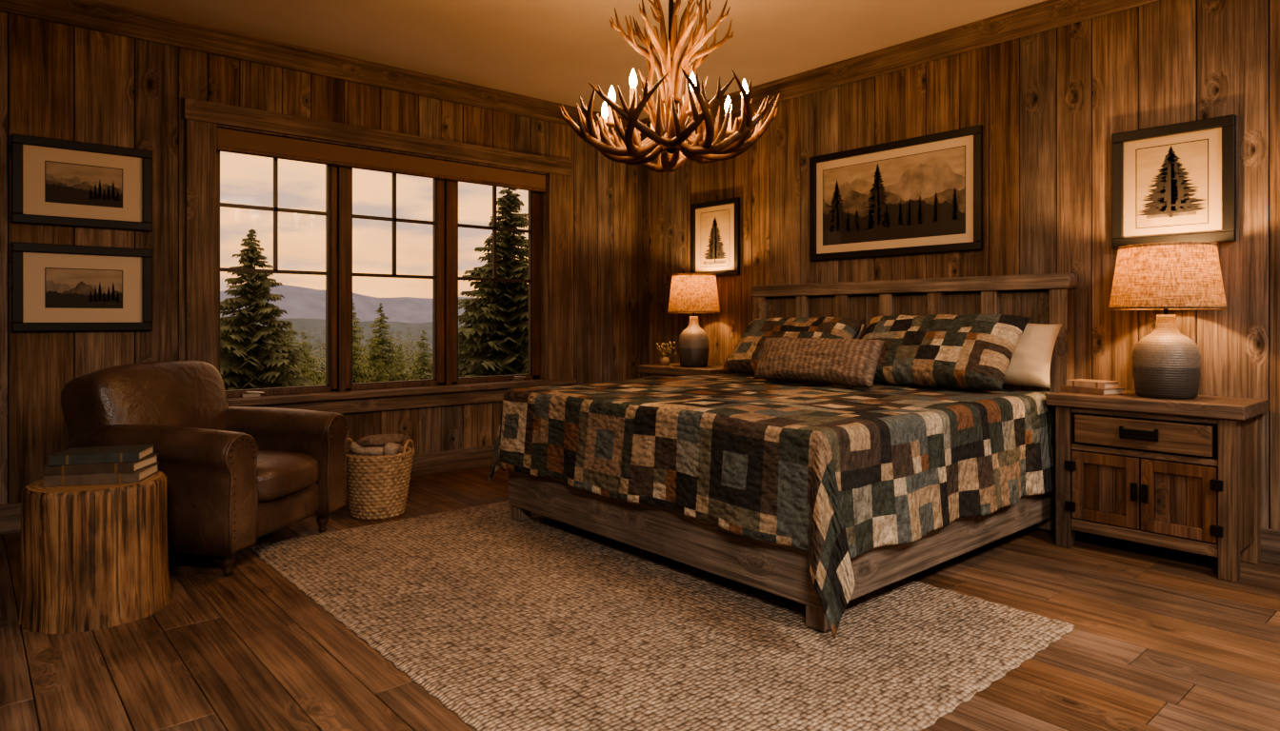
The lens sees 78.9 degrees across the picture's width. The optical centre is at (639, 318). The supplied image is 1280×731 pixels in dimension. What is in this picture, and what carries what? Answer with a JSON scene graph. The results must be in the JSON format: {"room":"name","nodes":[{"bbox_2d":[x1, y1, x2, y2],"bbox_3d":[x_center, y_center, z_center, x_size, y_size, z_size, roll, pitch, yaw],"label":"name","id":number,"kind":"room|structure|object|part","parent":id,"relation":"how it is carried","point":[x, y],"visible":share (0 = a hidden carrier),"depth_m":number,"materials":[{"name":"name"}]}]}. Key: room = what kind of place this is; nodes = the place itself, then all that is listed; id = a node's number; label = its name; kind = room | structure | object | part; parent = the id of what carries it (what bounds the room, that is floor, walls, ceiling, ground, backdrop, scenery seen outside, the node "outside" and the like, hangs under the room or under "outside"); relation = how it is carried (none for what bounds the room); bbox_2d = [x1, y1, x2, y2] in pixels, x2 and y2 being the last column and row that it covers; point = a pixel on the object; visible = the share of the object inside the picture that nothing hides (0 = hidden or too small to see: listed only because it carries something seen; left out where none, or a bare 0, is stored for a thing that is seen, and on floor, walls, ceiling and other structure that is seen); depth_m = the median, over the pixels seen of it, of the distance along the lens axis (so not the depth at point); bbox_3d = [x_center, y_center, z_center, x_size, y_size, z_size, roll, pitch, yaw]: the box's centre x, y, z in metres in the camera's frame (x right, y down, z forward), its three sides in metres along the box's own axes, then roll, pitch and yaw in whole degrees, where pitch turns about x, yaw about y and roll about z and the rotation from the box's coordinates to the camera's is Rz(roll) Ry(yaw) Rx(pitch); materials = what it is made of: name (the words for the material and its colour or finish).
{"room":"bedroom","nodes":[
{"label":"bedroom","id":0,"kind":"room"},
{"bbox_2d":[0,11,638,504],"bbox_3d":[-2.232,-0.305,4.883,6.100,2.770,0.204,0,0,-41],"label":"wall","id":1,"kind":"structure","parent":0,"point":[58,81],"depth_m":4.38,"materials":[{"name":"brown wood"}]},
{"bbox_2d":[11,241,152,331],"bbox_3d":[-2.934,-0.161,4.115,0.606,0.450,0.029,0,0,-41],"label":"framed landscape print","id":2,"kind":"object","parent":1,"relation":"attached to","point":[55,288],"visible":1,"depth_m":4.10,"materials":[{"name":"black wood"}]},
{"bbox_2d":[11,133,152,231],"bbox_3d":[-2.934,-0.709,4.115,0.606,0.445,0.029,0,0,-41],"label":"framed landscape print","id":3,"kind":"object","parent":1,"relation":"attached to","point":[55,182],"visible":1,"depth_m":4.10,"materials":[{"name":"beige paper"}]},
{"bbox_2d":[0,444,494,535],"bbox_3d":[-2.169,1.005,4.788,5.670,0.150,0.020,0,0,-41],"label":"baseboard","id":4,"kind":"structure","parent":1,"relation":"attached to","point":[447,461],"depth_m":5.43,"materials":[{"name":"brown wood"}]},
{"bbox_2d":[218,151,329,392],"bbox_3d":[-2.281,-0.281,4.867,0.648,1.441,0.035,0,0,-41],"label":"sash","id":5,"kind":"object","parent":1,"relation":"attached to","point":[275,210],"depth_m":4.86,"materials":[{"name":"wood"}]},
{"bbox_2d":[0,0,627,135],"bbox_3d":[-2.155,-1.615,4.792,5.695,0.150,0.033,0,0,-41],"label":"trim","id":6,"kind":"structure","parent":1,"relation":"attached to","point":[90,14],"depth_m":4.72,"materials":[{"name":"brown wood"}]},
{"bbox_2d":[185,119,569,385],"bbox_3d":[-1.573,-0.287,5.305,2.673,1.695,0.023,0,0,-41],"label":"trim","id":7,"kind":"structure","parent":1,"relation":"attached to","point":[200,136],"depth_m":4.49,"materials":[{"name":"brown wood"}]},
{"bbox_2d":[216,150,539,398],"bbox_3d":[-1.670,-0.325,5.379,2.318,1.600,0.095,0,0,-41],"label":"frame","id":8,"kind":"object","parent":1,"relation":"attached to","point":[339,176],"visible":0.42,"depth_m":5.54,"materials":[{"name":"brown wood"}]},
{"bbox_2d":[183,98,572,379],"bbox_3d":[-1.635,-0.378,5.382,2.705,1.755,0.235,0,0,-41],"label":"window frame","id":9,"kind":"structure","parent":1,"relation":"attached to","point":[217,113],"depth_m":5.25,"materials":[{"name":"brown wood"}]},
{"bbox_2d":[216,127,546,192],"bbox_3d":[-1.615,-1.055,5.317,2.311,0.130,0.052,0,0,-41],"label":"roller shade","id":10,"kind":"object","parent":1,"relation":"attached to","point":[232,141],"visible":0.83,"depth_m":5.14,"materials":[{"name":"brown wood"}]},
{"bbox_2d":[350,167,436,385],"bbox_3d":[-1.700,-0.281,5.373,0.607,1.441,0.035,0,0,-41],"label":"sash","id":11,"kind":"object","parent":1,"relation":"attached to","point":[393,219],"depth_m":5.37,"materials":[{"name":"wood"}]},
{"bbox_2d":[227,376,576,414],"bbox_3d":[-1.591,0.524,5.328,2.730,0.172,0.175,0,0,-41],"label":"window sill","id":12,"kind":"structure","parent":1,"relation":"attached to","point":[412,397],"depth_m":5.20,"materials":[{"name":"brown wood"}]},
{"bbox_3d":[-1.641,0.457,5.356,2.012,0.037,0.047,0,0,-41],"label":"crank handles","id":13,"kind":"part","parent":12,"relation":"part of","materials":[{"name":"brown wood"}]},
{"bbox_2d":[457,181,531,379],"bbox_3d":[-1.103,-0.281,5.893,0.632,1.441,0.035,0,0,-41],"label":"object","id":14,"kind":"object","parent":1,"relation":"attached to","point":[493,228],"depth_m":5.89,"materials":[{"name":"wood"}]},
{"bbox_2d":[93,0,1047,119],"bbox_3d":[0.017,-1.765,2.302,6.100,0.150,7.150,0,0,-41],"label":"ceiling","id":15,"kind":"structure","parent":0,"point":[550,50],"depth_m":4.56,"materials":[{"name":"paint"}]},
{"bbox_2d":[559,0,779,172],"bbox_3d":[0.140,-1.175,3.293,0.876,1.031,0.830,0,0,32],"label":"antler chandelier","id":16,"kind":"object","parent":15,"relation":"hanging from","point":[670,136],"visible":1,"depth_m":3.18,"materials":[{"name":"brown"}]},
{"bbox_3d":[0.133,-1.195,3.300,0.130,0.990,0.130,0,0,-41],"label":"stem and chain","id":17,"kind":"part","parent":16,"relation":"part of","materials":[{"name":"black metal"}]},
{"bbox_2d":[0,466,1279,730],"bbox_3d":[0.000,1.120,2.321,5.900,0.080,7.000,0,0,-41],"label":"floor","id":18,"kind":"structure","parent":0,"point":[1158,642],"depth_m":2.50,"materials":[{"name":"brown wood"}]},
{"bbox_2d":[18,470,172,634],"bbox_3d":[-2.015,0.839,2.896,0.465,0.482,0.474,0,0,-41],"label":"table","id":19,"kind":"object","parent":18,"relation":"on","point":[93,557],"visible":0.89,"depth_m":2.71,"materials":[{"name":"brown wood"}]},
{"bbox_2d":[43,444,159,487],"bbox_3d":[-1.997,0.543,2.900,0.310,0.108,0.228,0,0,-11],"label":"book stack","id":20,"kind":"object","parent":19,"relation":"on","point":[116,464],"visible":1,"depth_m":2.81,"materials":[{"name":"beige"}]},
{"bbox_2d":[43,462,159,487],"bbox_3d":[-1.997,0.578,2.900,0.300,0.038,0.214,0,0,-14],"label":"book","id":21,"kind":"object","parent":20,"relation":"on","point":[138,473],"depth_m":2.80,"materials":[{"name":"beige paper"}]},
{"bbox_2d":[48,444,155,465],"bbox_3d":[-1.997,0.506,2.900,0.280,0.034,0.195,0,0,-17],"label":"book","id":22,"kind":"object","parent":20,"relation":"on","point":[139,454],"depth_m":2.83,"materials":[{"name":"black paper"}]},
{"bbox_2d":[44,453,159,475],"bbox_3d":[-1.997,0.541,2.900,0.298,0.036,0.214,0,0,-11],"label":"book","id":23,"kind":"object","parent":20,"relation":"on","point":[145,463],"depth_m":2.81,"materials":[{"name":"black paper"}]},
{"bbox_2d":[60,360,349,575],"bbox_3d":[-2.026,0.639,3.656,0.950,0.873,0.880,0,0,12],"label":"leather armchair","id":24,"kind":"object","parent":18,"relation":"on","point":[236,476],"visible":0.89,"depth_m":3.40,"materials":[{"name":"brown leather"}]},
{"bbox_2d":[256,449,319,502],"bbox_3d":[-1.879,0.721,3.626,0.650,0.192,0.490,0,0,12],"label":"seat cushion","id":25,"kind":"object","parent":24,"relation":"on","point":[282,475],"depth_m":3.54,"materials":[{"name":"brown leather"}]},
{"bbox_3d":[-1.977,0.881,3.646,0.720,0.180,0.680,0,0,12],"label":"seat","id":26,"kind":"part","parent":24,"relation":"part of","materials":[{"name":"brown leather"}]},
{"bbox_2d":[345,434,414,519],"bbox_3d":[-1.447,0.858,4.301,0.374,0.441,0.376,0,0,-38],"label":"wicker basket","id":27,"kind":"object","parent":18,"relation":"on","point":[378,469],"visible":0.96,"depth_m":4.18,"materials":[{"name":"beige wicker"}]},
{"bbox_2d":[347,434,406,457],"bbox_3d":[-1.446,0.726,4.301,0.315,0.177,0.294,0,0,-41],"label":"throw blanket","id":28,"kind":"object","parent":27,"relation":"on","point":[379,445],"depth_m":4.21,"materials":[{"name":"beige fabric"}]},
{"bbox_2d":[247,500,1076,730],"bbox_3d":[-0.159,1.073,3.204,1.950,0.010,2.950,0,0,-41],"label":"woven rug","id":29,"kind":"object","parent":18,"relation":"on","point":[540,623],"visible":0.74,"depth_m":2.65,"materials":[{"name":"fabric"}]},
{"bbox_2d":[638,362,738,378],"bbox_3d":[0.399,0.718,5.821,0.461,0.725,0.765,0,0,-41],"label":"nightstand","id":30,"kind":"object","parent":18,"relation":"on","point":[672,370],"visible":0.09,"depth_m":5.70,"materials":[{"name":"brown wood"}]},
{"bbox_2d":[655,341,676,365],"bbox_3d":[0.199,0.265,5.958,0.158,0.181,0.165,0,0,-1],"label":"potted plant","id":31,"kind":"object","parent":30,"relation":"on","point":[663,361],"visible":1,"depth_m":5.93,"materials":[{"name":"green plant"}]},
{"bbox_2d":[659,357,669,365],"bbox_3d":[0.187,0.325,5.959,0.084,0.060,0.084,0,0,-41],"label":"pot","id":32,"kind":"object","parent":31,"relation":"attached to","point":[663,361],"depth_m":5.93,"materials":[{"name":"brown ceramic"}]},
{"bbox_2d":[667,273,719,367],"bbox_3d":[0.402,0.011,5.811,0.394,0.687,0.394,0,0,-41],"label":"table lamp","id":33,"kind":"object","parent":30,"relation":"on","point":[693,293],"visible":1,"depth_m":5.70,"materials":[{"name":"grey ceramic"}]},
{"bbox_3d":[0.402,-0.188,5.811,0.394,0.289,0.394,0,0,-41],"label":"lamp shade","id":34,"kind":"part","parent":33,"relation":"part of","materials":[{"name":"beige fabric"}]},
{"bbox_2d":[487,273,1077,639],"bbox_3d":[0.737,0.416,4.012,2.318,1.302,2.256,0,0,-41],"label":"bed","id":35,"kind":"object","parent":18,"relation":"on","point":[857,447],"visible":0.99,"depth_m":3.41,"materials":[{"name":"multicoloured fabric"}]},
{"bbox_3d":[0.737,0.880,4.064,2.060,0.220,2.020,0,0,-41],"label":"foot rail","id":36,"kind":"part","parent":35,"relation":"part of","materials":[{"name":"brown wood"}]},
{"bbox_2d":[487,374,1055,639],"bbox_3d":[0.644,0.680,3.931,2.077,0.654,2.260,0,0,-41],"label":"patchwork quilt","id":37,"kind":"object","parent":35,"relation":"on","point":[822,496],"depth_m":3.15,"materials":[{"name":"fabric"}]},
{"bbox_2d":[753,337,884,387],"bbox_3d":[0.950,0.228,4.223,0.186,0.260,0.780,33,-21,-36],"label":"lumbar pillow","id":38,"kind":"object","parent":35,"relation":"on","point":[852,363],"depth_m":4.11,"materials":[{"name":"fabric"}]},
{"bbox_2d":[855,324,863,339],"bbox_3d":[1.062,0.187,5.037,0.176,0.340,0.800,33,-21,-36],"label":"pillow","id":39,"kind":"object","parent":35,"relation":"on","point":[858,336],"depth_m":4.78,"materials":[{"name":"beige fabric"}]},
{"bbox_2d":[1002,323,1062,388],"bbox_3d":[1.793,0.183,4.202,0.177,0.350,0.860,33,-21,-36],"label":"pillow","id":40,"kind":"object","parent":35,"relation":"on","point":[1030,366],"depth_m":3.91,"materials":[{"name":"beige fabric"}]},
{"bbox_2d":[1046,390,1269,582],"bbox_3d":[2.356,0.718,3.575,0.461,0.725,0.765,0,0,-41],"label":"nightstand","id":41,"kind":"object","parent":18,"relation":"on","point":[1182,475],"visible":0.99,"depth_m":3.41,"materials":[{"name":"brown wood"}]},
{"bbox_2d":[1060,379,1124,395],"bbox_3d":[2.173,0.326,3.737,0.158,0.058,0.220,0,0,-24],"label":"books","id":42,"kind":"object","parent":41,"relation":"on","point":[1077,386],"depth_m":3.68,"materials":[{"name":"beige paper"}]},
{"bbox_2d":[1108,241,1227,399],"bbox_3d":[2.387,0.011,3.532,0.449,0.687,0.449,0,0,-41],"label":"table lamp","id":43,"kind":"object","parent":41,"relation":"on","point":[1166,277],"visible":1,"depth_m":3.41,"materials":[{"name":"grey ceramic"}]},
{"bbox_3d":[2.387,-0.188,3.532,0.449,0.289,0.449,0,0,-41],"label":"lamp shade","id":44,"kind":"part","parent":43,"relation":"part of","materials":[{"name":"beige fabric"}]},
{"bbox_2d":[638,0,1279,530],"bbox_3d":[2.256,-0.305,4.220,0.204,2.770,7.100,0,0,-41],"label":"wall","id":45,"kind":"structure","parent":0,"point":[1049,105],"depth_m":4.13,"materials":[{"name":"brown wood"}]},
{"bbox_2d":[690,197,739,277],"bbox_3d":[0.572,-0.615,5.972,0.029,0.580,0.500,0,0,-41],"label":"print","id":46,"kind":"object","parent":45,"relation":"attached to","point":[714,225],"visible":0.98,"depth_m":5.97,"materials":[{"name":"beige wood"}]},
{"bbox_2d":[809,124,982,260],"bbox_3d":[1.549,-0.746,4.851,0.029,0.705,1.180,0,0,-41],"label":"framed picture","id":47,"kind":"object","parent":45,"relation":"attached to","point":[921,194],"visible":1,"depth_m":4.79,"materials":[{"name":"beige paper"}]},
{"bbox_2d":[822,145,965,245],"bbox_3d":[1.551,-0.746,4.853,0.003,0.508,0.988,0,0,-41],"label":"print","id":48,"kind":"object","parent":47,"relation":"attached to","point":[917,195],"depth_m":4.81,"materials":[{"name":"paper"}]},
{"bbox_2d":[639,0,1159,138],"bbox_3d":[2.179,-1.615,4.127,0.033,0.150,6.660,0,0,-41],"label":"trim","id":49,"kind":"structure","parent":45,"relation":"attached to","point":[1050,14],"depth_m":4.60,"materials":[{"name":"brown wood"}]},
{"bbox_2d":[1111,114,1236,248],"bbox_3d":[2.536,-0.640,3.718,0.029,0.575,0.500,0,0,-41],"label":"print","id":50,"kind":"object","parent":45,"relation":"attached to","point":[1174,182],"visible":1,"depth_m":3.71,"materials":[{"name":"beige paper"}]},
{"bbox_2d":[1260,527,1279,565],"bbox_3d":[2.180,1.005,4.135,0.020,0.150,6.670,0,0,-41],"label":"baseboard","id":51,"kind":"structure","parent":45,"relation":"attached to","point":[1270,538],"depth_m":3.43,"materials":[{"name":"brown wood"}]},
{"label":"outside","id":52,"kind":"structure","parent":0,"visible":0},
{"bbox_3d":[-63.552,9.180,231.839,600.000,7.800,417.000,0,0,-41],"label":"ground","id":53,"kind":"structure","parent":52,"visible":0},
{"bbox_2d":[220,228,313,390],"bbox_3d":[-7.851,1.420,15.813,4.758,6.498,4.815,0,0,-41],"label":"fir tree","id":54,"kind":"object","parent":53,"relation":"on","point":[244,362],"visible":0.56,"depth_m":15.54,"materials":[{"name":"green plant"}]},
{"bbox_2d":[220,324,432,385],"bbox_3d":[-15.012,4.154,55.526,64.995,7.853,29.093,0,0,-41],"label":"conifer forest","id":55,"kind":"object","parent":53,"relation":"on","point":[409,356],"visible":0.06,"depth_m":51.68,"materials":[{"name":"green plant"}]},
{"bbox_2d":[220,302,490,386],"bbox_3d":[-7.563,2.560,30.496,34.595,6.601,16.930,0,0,-41],"label":"conifer forest","id":56,"kind":"object","parent":53,"relation":"on","point":[377,371],"visible":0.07,"depth_m":27.29,"materials":[{"name":"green plant"}]},
{"bbox_2d":[431,187,528,378],"bbox_3d":[-2.855,0.837,17.285,6.259,8.040,5.683,0,0,-41],"label":"fir tree","id":57,"kind":"object","parent":53,"relation":"on","point":[501,313],"visible":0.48,"depth_m":17.00,"materials":[{"name":"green plant"}]},
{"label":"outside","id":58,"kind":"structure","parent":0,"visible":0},
{"bbox_2d":[220,318,470,370],"bbox_3d":[-0.048,6.197,212.230,570.000,19.766,110.000,0,0,-41],"label":"forested hill","id":59,"kind":"structure","parent":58,"point":[298,324],"depth_m":149.28,"materials":[{"name":"green plant"}]},
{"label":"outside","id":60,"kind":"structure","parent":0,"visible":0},
{"bbox_2d":[220,284,471,323],"bbox_3d":[-59.168,2.316,280.088,570.000,27.528,110.000,0,0,-41],"label":"mountain ridge","id":61,"kind":"object","parent":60,"point":[298,302],"visible":0.09,"depth_m":236.00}
]}

